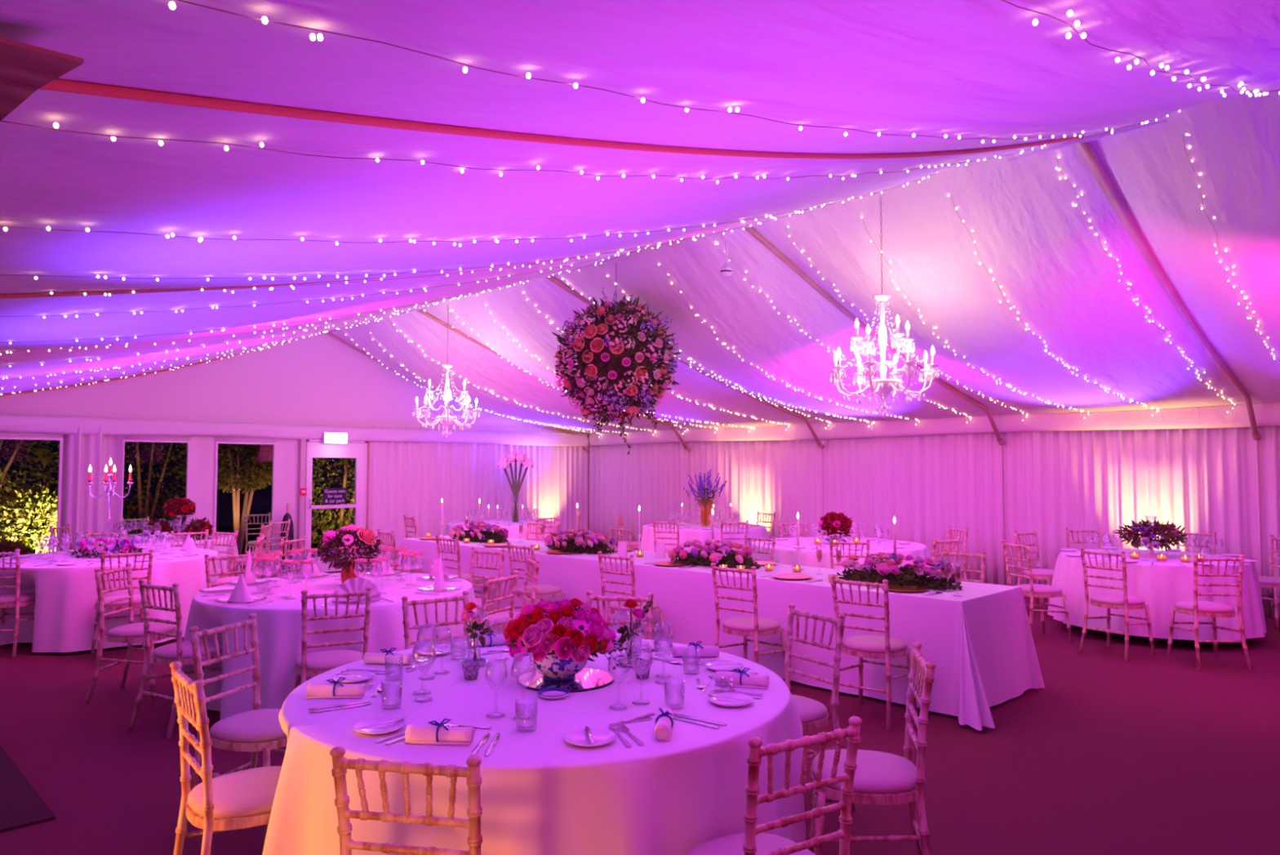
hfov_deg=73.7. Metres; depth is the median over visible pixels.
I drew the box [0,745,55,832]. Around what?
door mat
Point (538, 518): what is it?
chair
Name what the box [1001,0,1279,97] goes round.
string
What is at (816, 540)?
tea light
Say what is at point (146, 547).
plate
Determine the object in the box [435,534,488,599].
chair
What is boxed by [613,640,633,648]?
fork
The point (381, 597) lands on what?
knife
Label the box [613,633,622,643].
roll
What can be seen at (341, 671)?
knife
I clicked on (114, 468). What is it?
pillar candle
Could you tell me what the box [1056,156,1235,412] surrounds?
string
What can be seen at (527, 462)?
flower
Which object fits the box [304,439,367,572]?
door
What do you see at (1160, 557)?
tea light
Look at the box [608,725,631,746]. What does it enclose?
fork
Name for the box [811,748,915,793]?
seat cushion
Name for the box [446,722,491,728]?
spoon
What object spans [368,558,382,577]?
wine glass
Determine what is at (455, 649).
knife
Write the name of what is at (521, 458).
flower
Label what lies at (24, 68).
trim
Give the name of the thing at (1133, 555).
tea light
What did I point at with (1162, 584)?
tablecloth
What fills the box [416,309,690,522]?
trim
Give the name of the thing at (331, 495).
door sign
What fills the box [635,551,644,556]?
tea light
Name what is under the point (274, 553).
wine glass
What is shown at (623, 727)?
fork
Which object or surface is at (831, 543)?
chair
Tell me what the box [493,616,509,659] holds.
wine glass
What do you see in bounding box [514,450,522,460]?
flower
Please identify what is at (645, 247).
string
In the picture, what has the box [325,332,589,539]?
trim
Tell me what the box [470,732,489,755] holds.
knife
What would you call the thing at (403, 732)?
fork
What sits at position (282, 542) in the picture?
chair
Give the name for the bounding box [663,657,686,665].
fork
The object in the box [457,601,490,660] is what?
roses
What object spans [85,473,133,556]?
candelabra
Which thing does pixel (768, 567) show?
tea light
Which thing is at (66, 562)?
plate
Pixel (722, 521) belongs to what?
chair
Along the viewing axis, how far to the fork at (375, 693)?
3.28 m
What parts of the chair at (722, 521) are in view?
post, rail, rail, rail, post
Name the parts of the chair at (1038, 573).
post, rail, rail, post, seat frame, leg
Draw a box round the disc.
[516,666,614,692]
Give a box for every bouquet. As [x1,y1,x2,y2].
[316,524,382,572]
[502,597,633,669]
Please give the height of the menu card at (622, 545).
0.150 m
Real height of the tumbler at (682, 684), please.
0.095 m
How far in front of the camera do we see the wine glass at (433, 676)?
3.54 m
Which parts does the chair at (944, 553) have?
post, rail, rail, rail, post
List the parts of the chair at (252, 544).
post, rail, rail, seat frame, post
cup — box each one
[462,660,480,679]
[633,659,651,678]
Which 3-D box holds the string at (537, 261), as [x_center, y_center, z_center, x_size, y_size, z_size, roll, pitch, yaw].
[-0.468,-1.162,4.618,6.032,1.582,0.101,3,-4,-45]
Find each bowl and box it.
[528,642,587,680]
[827,532,844,539]
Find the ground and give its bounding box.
[4,520,354,568]
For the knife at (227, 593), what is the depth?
5.86 m
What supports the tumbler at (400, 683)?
on the tablecloth at (542, 793)
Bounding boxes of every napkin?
[181,533,191,549]
[183,537,198,555]
[227,573,253,602]
[244,547,256,583]
[296,553,322,577]
[331,577,380,602]
[370,551,394,574]
[429,558,448,579]
[433,551,444,590]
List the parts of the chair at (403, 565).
post, rail, rail, post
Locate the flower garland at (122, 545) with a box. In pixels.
[69,537,142,558]
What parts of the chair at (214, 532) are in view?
post, rail, seat frame, rail, rail, post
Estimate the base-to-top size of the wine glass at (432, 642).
0.218 m
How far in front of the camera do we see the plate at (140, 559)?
8.02 m
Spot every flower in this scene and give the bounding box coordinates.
[496,458,508,467]
[505,453,515,463]
[509,450,516,460]
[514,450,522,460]
[516,453,524,462]
[521,457,533,467]
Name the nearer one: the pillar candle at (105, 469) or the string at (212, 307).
the string at (212, 307)
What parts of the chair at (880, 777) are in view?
leg, leg, seat frame, rail, rail, post, rail, rail, post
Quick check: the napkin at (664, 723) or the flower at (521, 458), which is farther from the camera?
the flower at (521, 458)
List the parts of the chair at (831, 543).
post, rail, rail, post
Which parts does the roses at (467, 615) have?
stem, stem, stem, stem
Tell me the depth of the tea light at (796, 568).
7.16 m
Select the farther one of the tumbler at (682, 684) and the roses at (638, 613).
the roses at (638, 613)
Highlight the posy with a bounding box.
[817,511,853,542]
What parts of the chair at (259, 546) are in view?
post, post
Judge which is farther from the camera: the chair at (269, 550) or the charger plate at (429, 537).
the chair at (269, 550)
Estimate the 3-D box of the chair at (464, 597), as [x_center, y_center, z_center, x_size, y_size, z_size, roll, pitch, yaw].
[-1.027,1.384,4.596,0.428,0.930,0.488,2,-3,-36]
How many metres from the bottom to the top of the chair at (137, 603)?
0.930 m
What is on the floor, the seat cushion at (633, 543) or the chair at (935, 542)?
the chair at (935, 542)
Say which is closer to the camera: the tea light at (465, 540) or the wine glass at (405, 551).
the wine glass at (405, 551)
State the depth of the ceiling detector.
7.76 m
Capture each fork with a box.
[371,684,380,697]
[375,731,404,742]
[385,736,405,744]
[404,660,433,669]
[413,591,439,595]
[413,654,431,661]
[413,658,426,662]
[486,649,503,652]
[608,716,652,725]
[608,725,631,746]
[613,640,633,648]
[617,724,644,744]
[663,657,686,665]
[685,658,728,664]
[689,660,733,666]
[701,680,709,692]
[708,690,762,698]
[710,688,763,695]
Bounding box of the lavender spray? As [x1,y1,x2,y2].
[683,468,727,506]
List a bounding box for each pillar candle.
[87,464,92,480]
[102,465,108,480]
[107,457,112,473]
[111,464,116,479]
[127,465,133,480]
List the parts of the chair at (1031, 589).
post, rail, rail, rail, rail, post, leg, seat frame, leg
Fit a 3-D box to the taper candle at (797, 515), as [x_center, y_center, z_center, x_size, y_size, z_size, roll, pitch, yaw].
[1.365,0.876,7.370,0.022,0.290,0.022,3,-4,-45]
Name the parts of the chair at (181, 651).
post, rail, rail, rail, rail, post, seat frame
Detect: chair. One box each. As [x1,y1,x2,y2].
[0,548,35,657]
[48,523,71,551]
[84,562,177,703]
[85,529,126,542]
[90,548,154,662]
[122,515,149,534]
[128,578,222,738]
[169,661,281,854]
[170,528,208,548]
[186,613,287,844]
[204,550,248,588]
[209,528,238,577]
[213,533,265,586]
[229,522,271,578]
[243,511,271,568]
[243,519,290,577]
[262,535,306,578]
[293,586,372,689]
[329,746,482,854]
[362,546,407,572]
[377,528,423,573]
[401,590,469,648]
[403,514,417,537]
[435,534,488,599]
[440,570,519,643]
[469,546,505,633]
[478,555,540,631]
[506,542,564,608]
[525,520,546,541]
[535,515,559,540]
[563,511,581,539]
[585,590,653,639]
[597,551,665,641]
[608,525,632,547]
[616,513,640,548]
[652,519,679,552]
[684,715,862,854]
[711,562,785,671]
[720,520,748,555]
[744,534,775,561]
[755,511,775,538]
[778,520,807,537]
[784,603,855,810]
[808,641,935,854]
[827,574,917,730]
[829,538,870,568]
[926,536,959,578]
[938,525,968,578]
[940,548,986,582]
[1001,539,1072,640]
[1013,529,1053,619]
[1065,527,1101,549]
[1078,546,1155,661]
[1166,554,1253,671]
[1176,531,1216,553]
[1257,533,1279,630]
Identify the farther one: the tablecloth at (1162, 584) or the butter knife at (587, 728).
the tablecloth at (1162, 584)
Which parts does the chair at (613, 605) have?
post, rail, rail, rail, rail, post, seat frame, leg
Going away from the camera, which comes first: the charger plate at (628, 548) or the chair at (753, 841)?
the chair at (753, 841)
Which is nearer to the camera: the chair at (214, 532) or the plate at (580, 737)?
the plate at (580, 737)
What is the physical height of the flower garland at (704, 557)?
0.316 m
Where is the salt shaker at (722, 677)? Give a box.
[719,675,726,688]
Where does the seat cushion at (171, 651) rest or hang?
on the chair at (181, 651)
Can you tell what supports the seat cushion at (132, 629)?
on the chair at (132, 632)
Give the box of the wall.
[0,331,588,577]
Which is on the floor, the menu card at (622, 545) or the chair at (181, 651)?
the chair at (181, 651)
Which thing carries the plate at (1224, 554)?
on the tablecloth at (1162, 584)
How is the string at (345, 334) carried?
hanging from the ceiling
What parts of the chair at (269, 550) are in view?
post, rail, rail, rail, post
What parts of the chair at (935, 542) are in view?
post, rail, post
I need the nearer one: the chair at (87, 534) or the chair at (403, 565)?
the chair at (403, 565)
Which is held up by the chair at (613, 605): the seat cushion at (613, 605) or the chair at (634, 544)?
the seat cushion at (613, 605)
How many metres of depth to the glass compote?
8.48 m
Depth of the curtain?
11.68 m
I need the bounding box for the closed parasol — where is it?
[279,503,294,576]
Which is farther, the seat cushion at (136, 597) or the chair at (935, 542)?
the chair at (935, 542)
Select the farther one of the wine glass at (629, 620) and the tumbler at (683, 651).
the wine glass at (629, 620)
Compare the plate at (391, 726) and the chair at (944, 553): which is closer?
the plate at (391, 726)
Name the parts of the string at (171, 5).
bulb, bulb, bulb, bulb, bulb, bulb, bulb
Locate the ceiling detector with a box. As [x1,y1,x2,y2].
[720,239,732,275]
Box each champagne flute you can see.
[943,556,952,591]
[952,560,962,595]
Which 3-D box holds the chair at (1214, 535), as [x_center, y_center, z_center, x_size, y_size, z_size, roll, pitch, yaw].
[6.123,1.621,9.461,0.488,0.930,0.428,3,-4,-44]
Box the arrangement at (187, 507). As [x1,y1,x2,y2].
[142,494,213,539]
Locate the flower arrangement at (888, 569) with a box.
[836,551,962,591]
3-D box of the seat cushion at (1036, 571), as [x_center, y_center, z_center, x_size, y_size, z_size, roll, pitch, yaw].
[4.501,1.611,9.510,0.400,0.052,0.400,2,-3,-30]
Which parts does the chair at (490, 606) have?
post, rail, rail, seat frame, rail, rail, post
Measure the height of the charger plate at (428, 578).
0.017 m
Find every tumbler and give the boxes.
[381,677,402,709]
[384,653,404,680]
[449,635,466,659]
[515,697,537,732]
[626,633,641,655]
[664,678,684,709]
[682,648,700,674]
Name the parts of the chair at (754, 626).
post, rail, rail, rail, rail, leg, seat frame, post, leg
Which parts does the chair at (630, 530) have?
post, rail, post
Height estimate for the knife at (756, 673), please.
0.004 m
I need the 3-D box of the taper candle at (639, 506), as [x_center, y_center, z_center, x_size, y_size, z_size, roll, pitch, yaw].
[-0.007,0.943,8.740,0.022,0.290,0.022,3,-4,-45]
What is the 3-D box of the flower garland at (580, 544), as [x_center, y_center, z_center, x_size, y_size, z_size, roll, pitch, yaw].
[-0.646,1.233,9.033,1.005,0.319,0.430,-3,-4,43]
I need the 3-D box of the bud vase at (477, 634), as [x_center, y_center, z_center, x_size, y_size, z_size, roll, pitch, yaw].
[-0.735,0.983,3.787,0.062,0.123,0.062,3,-4,-45]
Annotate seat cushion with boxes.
[0,592,35,604]
[95,594,142,606]
[107,622,176,637]
[152,639,222,658]
[187,765,281,817]
[209,708,286,742]
[214,576,257,582]
[217,568,227,573]
[229,555,262,562]
[247,539,271,544]
[250,549,279,555]
[295,648,363,670]
[391,564,422,571]
[440,631,497,643]
[448,573,484,581]
[475,597,494,608]
[479,610,520,624]
[516,584,561,595]
[609,600,658,610]
[626,541,640,546]
[665,548,672,552]
[684,831,816,854]
[722,616,780,631]
[791,693,827,723]
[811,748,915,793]
[842,634,907,653]
[938,562,960,568]
[1014,583,1062,593]
[1022,568,1053,576]
[1090,593,1145,604]
[1174,600,1235,613]
[1257,575,1279,584]
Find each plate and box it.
[4,560,26,563]
[12,554,32,557]
[55,561,77,565]
[133,558,153,561]
[136,546,151,549]
[199,586,234,593]
[214,595,266,604]
[226,578,271,585]
[289,572,330,577]
[331,597,381,604]
[332,670,375,682]
[353,716,406,734]
[363,570,402,575]
[415,645,449,656]
[417,585,461,591]
[418,574,458,580]
[419,536,444,539]
[483,543,511,546]
[545,550,576,554]
[563,727,616,746]
[608,547,633,551]
[631,640,666,650]
[653,560,688,565]
[704,660,743,671]
[707,692,754,706]
[753,560,777,565]
[772,573,812,579]
[775,537,789,539]
[791,545,806,547]
[845,547,861,550]
[865,537,879,539]
[881,584,927,591]
[891,545,906,547]
[896,541,911,543]
[1060,548,1077,551]
[1064,553,1080,556]
[1100,546,1117,549]
[1118,559,1138,562]
[1163,548,1182,551]
[1192,561,1214,565]
[1220,553,1239,556]
[1238,559,1257,562]
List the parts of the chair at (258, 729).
post, rail, rail, rail, rail, seat frame, post, leg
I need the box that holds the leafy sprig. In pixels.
[642,595,653,615]
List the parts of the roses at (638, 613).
stem, stem, stem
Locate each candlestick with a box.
[439,520,444,537]
[635,533,641,554]
[795,546,803,569]
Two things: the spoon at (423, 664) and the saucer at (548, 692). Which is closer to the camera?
the saucer at (548, 692)
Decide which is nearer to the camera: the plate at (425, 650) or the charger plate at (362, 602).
the plate at (425, 650)
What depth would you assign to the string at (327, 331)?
10.05 m
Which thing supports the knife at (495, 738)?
on the tablecloth at (542, 793)
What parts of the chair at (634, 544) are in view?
post, post, seat frame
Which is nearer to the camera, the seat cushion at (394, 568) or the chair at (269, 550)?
the seat cushion at (394, 568)
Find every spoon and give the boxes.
[405,662,428,671]
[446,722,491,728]
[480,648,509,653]
[618,712,654,721]
[653,657,678,662]
[696,678,705,688]
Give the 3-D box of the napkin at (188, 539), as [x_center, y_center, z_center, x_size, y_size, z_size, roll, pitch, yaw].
[-4.838,1.217,9.130,0.200,0.179,0.127,-2,-3,37]
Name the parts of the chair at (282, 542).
post, rail, rail, rail, post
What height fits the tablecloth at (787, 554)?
0.734 m
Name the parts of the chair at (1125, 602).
post, rail, rail, rail, rail, leg, seat frame, post, leg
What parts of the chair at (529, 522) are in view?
post, rail, rail, rail, post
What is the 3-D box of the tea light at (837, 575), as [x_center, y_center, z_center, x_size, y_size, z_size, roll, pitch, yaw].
[1.485,1.159,6.556,0.075,0.055,0.074,3,-4,-45]
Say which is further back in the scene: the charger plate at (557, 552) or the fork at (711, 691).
the charger plate at (557, 552)
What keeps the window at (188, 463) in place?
in the wall
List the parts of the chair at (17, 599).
leg, rail, rail, rail, rail, post, seat frame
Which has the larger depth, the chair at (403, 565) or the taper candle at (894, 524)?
the chair at (403, 565)
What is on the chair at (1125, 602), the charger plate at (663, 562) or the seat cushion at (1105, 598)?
the seat cushion at (1105, 598)
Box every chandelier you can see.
[412,303,480,438]
[829,195,940,417]
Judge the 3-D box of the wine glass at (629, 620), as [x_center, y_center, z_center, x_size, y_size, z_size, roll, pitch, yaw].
[-0.018,0.956,3.790,0.078,0.188,0.077,3,-4,-45]
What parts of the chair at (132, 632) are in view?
post, rail, rail, rail, rail, post, seat frame, leg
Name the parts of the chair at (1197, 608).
leg, post, seat frame, leg, rail, rail, rail, rail, post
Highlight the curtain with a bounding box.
[588,426,1279,617]
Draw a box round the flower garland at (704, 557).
[667,538,760,569]
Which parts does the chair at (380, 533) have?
post, rail, rail, post, seat frame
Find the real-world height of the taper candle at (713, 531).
0.290 m
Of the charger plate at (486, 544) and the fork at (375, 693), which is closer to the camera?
the fork at (375, 693)
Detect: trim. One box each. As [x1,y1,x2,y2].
[0,36,84,121]
[0,273,426,298]
[0,331,323,395]
[0,413,588,446]
[296,437,306,573]
[324,119,1168,333]
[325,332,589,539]
[365,441,369,568]
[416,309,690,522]
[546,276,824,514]
[588,402,1279,445]
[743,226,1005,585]
[1080,141,1264,613]
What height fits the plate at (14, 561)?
0.017 m
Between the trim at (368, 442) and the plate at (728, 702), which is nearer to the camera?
the plate at (728, 702)
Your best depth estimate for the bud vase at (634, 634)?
3.78 m
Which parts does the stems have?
stem, stem, stem, stem, stem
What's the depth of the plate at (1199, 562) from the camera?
7.70 m
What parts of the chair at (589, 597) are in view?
post, rail, rail, rail, post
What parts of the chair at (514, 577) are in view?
post, rail, rail, rail, rail, post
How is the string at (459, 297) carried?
attached to the ceiling
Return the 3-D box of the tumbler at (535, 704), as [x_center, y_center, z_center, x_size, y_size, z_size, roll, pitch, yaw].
[-0.379,0.959,2.847,0.076,0.095,0.075,3,-4,-45]
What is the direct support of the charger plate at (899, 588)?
on the tablecloth at (980, 642)
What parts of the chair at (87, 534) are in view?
post, rail, post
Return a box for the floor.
[0,568,1279,854]
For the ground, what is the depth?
21.86 m
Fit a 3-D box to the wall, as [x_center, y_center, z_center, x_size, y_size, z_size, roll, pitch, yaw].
[-5.213,0.351,13.237,11.950,3.827,0.211,3,-4,-44]
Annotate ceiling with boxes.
[0,0,1279,434]
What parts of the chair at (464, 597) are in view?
post, rail, rail, rail, post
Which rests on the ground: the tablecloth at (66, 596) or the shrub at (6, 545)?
the shrub at (6, 545)
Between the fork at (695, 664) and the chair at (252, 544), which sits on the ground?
the chair at (252, 544)
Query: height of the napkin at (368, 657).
0.074 m
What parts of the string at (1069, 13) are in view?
bulb, bulb, bulb, bulb, bulb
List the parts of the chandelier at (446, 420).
arm, arm, arm, lamp shade, chain, arm, arm, arm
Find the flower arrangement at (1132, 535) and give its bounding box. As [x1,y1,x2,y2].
[1115,518,1187,551]
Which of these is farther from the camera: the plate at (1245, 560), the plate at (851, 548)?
the plate at (851, 548)
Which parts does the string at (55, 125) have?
bulb, bulb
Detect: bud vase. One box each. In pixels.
[466,634,481,662]
[624,634,637,662]
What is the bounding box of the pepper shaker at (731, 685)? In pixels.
[728,678,735,690]
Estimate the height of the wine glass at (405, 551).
0.248 m
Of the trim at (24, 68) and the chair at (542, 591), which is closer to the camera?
the trim at (24, 68)
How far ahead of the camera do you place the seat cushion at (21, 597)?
7.52 m
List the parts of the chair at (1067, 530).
post, rail, rail, post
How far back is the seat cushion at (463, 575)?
8.95 m
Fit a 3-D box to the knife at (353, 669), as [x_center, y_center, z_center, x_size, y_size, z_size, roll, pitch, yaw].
[-1.157,1.044,3.665,0.220,0.004,0.018,0,-3,10]
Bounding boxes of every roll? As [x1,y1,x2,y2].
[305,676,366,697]
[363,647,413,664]
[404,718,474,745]
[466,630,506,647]
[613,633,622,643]
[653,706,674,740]
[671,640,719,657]
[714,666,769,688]
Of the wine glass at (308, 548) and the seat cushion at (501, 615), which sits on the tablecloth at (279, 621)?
the wine glass at (308, 548)
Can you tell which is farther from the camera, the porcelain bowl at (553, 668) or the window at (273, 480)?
the window at (273, 480)
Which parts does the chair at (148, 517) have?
post, rail, rail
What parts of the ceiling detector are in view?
rod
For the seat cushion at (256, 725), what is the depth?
3.73 m
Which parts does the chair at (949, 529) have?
post, rail, post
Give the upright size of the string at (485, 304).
1.397 m
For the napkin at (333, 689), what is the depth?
3.23 m
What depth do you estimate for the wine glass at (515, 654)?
2.97 m
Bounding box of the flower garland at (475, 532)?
[448,520,508,542]
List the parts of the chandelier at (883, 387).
bulb, bulb, arm, arm, bulb, arm, bulb, arm, bulb, arm, chain, lamp shade, arm, arm, bulb, arm, arm, bulb, bulb, arm, arm, bulb, bulb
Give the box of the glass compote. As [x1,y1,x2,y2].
[1135,515,1160,556]
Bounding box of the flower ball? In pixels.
[548,262,681,455]
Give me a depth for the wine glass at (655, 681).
3.47 m
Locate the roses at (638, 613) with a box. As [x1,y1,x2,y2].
[617,598,648,662]
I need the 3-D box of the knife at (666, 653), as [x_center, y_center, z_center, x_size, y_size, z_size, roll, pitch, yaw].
[0.159,1.062,4.041,0.018,0.004,0.220,-2,-4,40]
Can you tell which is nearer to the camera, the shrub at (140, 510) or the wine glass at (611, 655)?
the wine glass at (611, 655)
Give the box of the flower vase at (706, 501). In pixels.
[703,500,707,524]
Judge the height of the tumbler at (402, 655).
0.095 m
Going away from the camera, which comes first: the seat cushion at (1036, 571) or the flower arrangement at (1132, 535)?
the flower arrangement at (1132, 535)
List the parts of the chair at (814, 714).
post, rail, rail, rail, rail, seat frame, post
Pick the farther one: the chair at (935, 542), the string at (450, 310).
the string at (450, 310)
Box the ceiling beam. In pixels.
[39,79,1084,159]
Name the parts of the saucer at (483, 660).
dish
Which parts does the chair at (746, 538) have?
post, rail, rail, rail, post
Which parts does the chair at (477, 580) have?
post, rail, rail, rail, rail, post, seat frame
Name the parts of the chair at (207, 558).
post, rail, rail, rail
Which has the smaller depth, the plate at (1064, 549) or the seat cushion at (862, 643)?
the seat cushion at (862, 643)
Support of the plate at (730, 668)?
on the tablecloth at (542, 793)
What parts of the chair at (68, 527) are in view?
post, rail, rail, rail, post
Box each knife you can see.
[201,593,231,596]
[247,600,272,606]
[307,700,369,710]
[309,702,371,713]
[336,673,376,675]
[341,671,391,673]
[346,668,395,671]
[359,716,405,728]
[381,597,394,601]
[426,646,444,653]
[442,645,467,653]
[452,644,473,652]
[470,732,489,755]
[484,732,499,755]
[585,725,595,742]
[635,640,658,647]
[654,648,671,654]
[659,651,671,656]
[672,715,719,728]
[673,713,726,725]
[702,662,741,666]
[706,693,750,701]
[708,671,758,676]
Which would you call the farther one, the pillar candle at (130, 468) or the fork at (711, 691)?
the pillar candle at (130, 468)
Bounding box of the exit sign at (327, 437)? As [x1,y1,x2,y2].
[322,431,347,444]
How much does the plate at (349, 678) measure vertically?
0.017 m
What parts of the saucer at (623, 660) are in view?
dish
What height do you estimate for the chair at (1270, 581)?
0.930 m
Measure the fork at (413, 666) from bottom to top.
0.004 m
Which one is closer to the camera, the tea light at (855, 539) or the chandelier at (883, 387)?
the chandelier at (883, 387)
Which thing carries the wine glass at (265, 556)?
on the tablecloth at (279, 621)
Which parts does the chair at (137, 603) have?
leg, post, seat frame, rail, rail, rail, rail, leg, post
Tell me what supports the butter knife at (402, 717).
on the plate at (391, 726)
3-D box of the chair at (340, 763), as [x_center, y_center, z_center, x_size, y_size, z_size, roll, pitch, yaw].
[-0.542,1.271,2.273,0.428,0.930,0.488,-1,-3,11]
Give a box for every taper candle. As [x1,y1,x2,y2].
[440,497,442,520]
[478,498,479,521]
[576,503,577,528]
[638,506,639,533]
[711,509,714,539]
[796,511,799,546]
[893,516,896,553]
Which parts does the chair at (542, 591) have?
post, rail, rail, rail, post, seat frame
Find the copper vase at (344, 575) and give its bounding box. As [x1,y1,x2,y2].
[340,559,359,582]
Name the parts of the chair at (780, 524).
post, rail, rail, post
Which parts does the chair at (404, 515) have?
post, post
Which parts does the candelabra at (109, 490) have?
arm, stem, arm, arm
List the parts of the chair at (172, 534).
post, rail, rail, post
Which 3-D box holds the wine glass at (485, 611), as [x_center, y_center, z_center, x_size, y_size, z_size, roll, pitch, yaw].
[-0.725,0.944,3.850,0.088,0.218,0.087,3,-4,-45]
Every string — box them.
[0,120,1046,183]
[0,172,937,246]
[0,203,826,280]
[0,235,693,318]
[0,247,646,343]
[0,270,567,355]
[2,297,459,378]
[9,291,484,366]
[10,231,714,295]
[14,331,328,387]
[32,317,382,377]
[168,0,1180,142]
[345,333,597,433]
[372,338,627,434]
[393,324,655,435]
[449,310,717,432]
[484,304,754,431]
[522,292,790,425]
[561,278,830,428]
[607,275,874,426]
[657,264,919,420]
[715,243,971,422]
[785,226,1027,417]
[861,216,1088,417]
[947,195,1159,415]
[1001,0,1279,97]
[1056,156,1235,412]
[1182,133,1278,359]
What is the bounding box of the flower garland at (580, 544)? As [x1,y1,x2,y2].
[543,528,617,554]
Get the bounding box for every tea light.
[425,533,431,537]
[463,537,469,542]
[487,539,493,543]
[533,544,540,550]
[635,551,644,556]
[719,564,727,571]
[736,564,745,568]
[764,564,773,571]
[792,564,801,572]
[813,537,822,544]
[828,573,838,582]
[832,539,839,546]
[852,537,860,542]
[1128,551,1139,559]
[1155,553,1167,561]
[1179,554,1191,562]
[1197,554,1204,561]
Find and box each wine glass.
[250,556,265,593]
[256,552,270,587]
[258,555,272,591]
[260,553,274,589]
[262,556,275,594]
[270,551,282,586]
[279,559,293,596]
[283,560,297,598]
[286,549,299,583]
[291,548,304,581]
[299,560,313,597]
[305,547,317,581]
[354,558,368,577]
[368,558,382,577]
[375,556,388,593]
[382,546,394,579]
[395,546,406,579]
[395,547,407,581]
[400,552,413,587]
[404,551,417,585]
[410,551,423,586]
[412,639,435,701]
[412,641,432,693]
[416,623,438,679]
[432,626,451,673]
[469,611,488,635]
[484,658,506,716]
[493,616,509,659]
[511,652,536,719]
[608,653,629,708]
[612,610,630,661]
[627,620,644,662]
[629,640,653,703]
[653,621,674,676]
[653,634,672,683]
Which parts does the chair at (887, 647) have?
post, rail, rail, leg, rail, rail, seat frame, post, leg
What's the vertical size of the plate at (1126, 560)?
0.017 m
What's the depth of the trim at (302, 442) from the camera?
13.13 m
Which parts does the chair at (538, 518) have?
post, rail, rail, post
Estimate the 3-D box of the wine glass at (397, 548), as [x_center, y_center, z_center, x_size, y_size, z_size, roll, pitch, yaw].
[-1.853,1.064,6.616,0.092,0.248,0.091,3,-4,-45]
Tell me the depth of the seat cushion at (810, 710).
4.02 m
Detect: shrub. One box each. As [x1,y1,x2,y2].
[0,439,59,519]
[0,483,57,553]
[0,535,35,557]
[123,441,186,533]
[311,457,355,555]
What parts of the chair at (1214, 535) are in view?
rail, rail, post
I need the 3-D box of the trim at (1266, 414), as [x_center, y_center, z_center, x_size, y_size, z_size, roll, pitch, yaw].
[4.396,-0.024,11.907,0.056,0.272,15.400,3,-4,-45]
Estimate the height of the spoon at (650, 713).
0.005 m
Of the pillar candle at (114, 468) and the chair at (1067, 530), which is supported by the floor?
the chair at (1067, 530)
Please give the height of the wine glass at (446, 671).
0.188 m
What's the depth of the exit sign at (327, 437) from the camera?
13.43 m
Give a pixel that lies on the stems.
(514, 456)
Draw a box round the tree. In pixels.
[217,443,272,555]
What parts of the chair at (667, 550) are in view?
post, rail, rail, rail, post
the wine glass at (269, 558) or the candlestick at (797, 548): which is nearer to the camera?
the wine glass at (269, 558)
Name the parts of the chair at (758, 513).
post, rail, rail, post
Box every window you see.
[0,436,62,551]
[120,439,190,535]
[213,440,276,570]
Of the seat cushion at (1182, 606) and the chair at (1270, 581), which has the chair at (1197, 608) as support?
the seat cushion at (1182, 606)
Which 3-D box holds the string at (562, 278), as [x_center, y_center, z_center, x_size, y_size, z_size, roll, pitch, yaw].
[1.077,-0.829,11.458,0.093,1.508,5.457,-3,-4,45]
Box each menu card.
[617,541,626,556]
[655,542,665,558]
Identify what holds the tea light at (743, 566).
on the tablecloth at (980, 642)
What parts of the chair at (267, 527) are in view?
seat frame, post, post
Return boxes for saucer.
[459,657,488,666]
[537,687,569,698]
[617,657,644,666]
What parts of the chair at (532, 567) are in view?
seat frame, post, rail, rail, rail, rail, post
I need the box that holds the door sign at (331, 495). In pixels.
[323,487,346,503]
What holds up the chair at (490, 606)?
on the floor
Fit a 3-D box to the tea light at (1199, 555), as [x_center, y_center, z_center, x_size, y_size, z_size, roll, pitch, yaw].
[5.240,1.225,8.000,0.088,0.065,0.087,3,-4,-45]
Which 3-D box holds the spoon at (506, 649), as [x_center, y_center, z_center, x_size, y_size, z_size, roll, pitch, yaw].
[-0.675,1.061,4.037,0.158,0.005,0.032,2,-3,-32]
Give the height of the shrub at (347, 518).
3.103 m
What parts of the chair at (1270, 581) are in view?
seat frame, post, rail, leg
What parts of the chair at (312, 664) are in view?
leg, post, seat frame, rail, rail, rail, rail, post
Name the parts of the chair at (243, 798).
post, rail, rail, rail, rail, post, seat frame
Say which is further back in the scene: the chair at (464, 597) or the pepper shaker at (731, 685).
the chair at (464, 597)
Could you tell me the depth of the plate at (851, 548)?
9.12 m
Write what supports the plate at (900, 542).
on the tablecloth at (787, 554)
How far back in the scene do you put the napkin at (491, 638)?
4.18 m
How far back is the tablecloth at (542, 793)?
2.72 m
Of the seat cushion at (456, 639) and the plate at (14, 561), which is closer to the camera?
the seat cushion at (456, 639)
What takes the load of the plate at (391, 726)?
on the tablecloth at (542, 793)
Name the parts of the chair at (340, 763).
post, rail, rail, rail, post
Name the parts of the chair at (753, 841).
post, rail, rail, rail, rail, post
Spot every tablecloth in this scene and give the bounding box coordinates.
[0,546,219,652]
[78,533,240,577]
[176,572,479,719]
[262,635,805,854]
[395,535,1044,730]
[444,519,560,541]
[640,521,769,557]
[750,537,930,576]
[1047,548,1266,639]
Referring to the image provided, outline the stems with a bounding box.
[496,450,534,521]

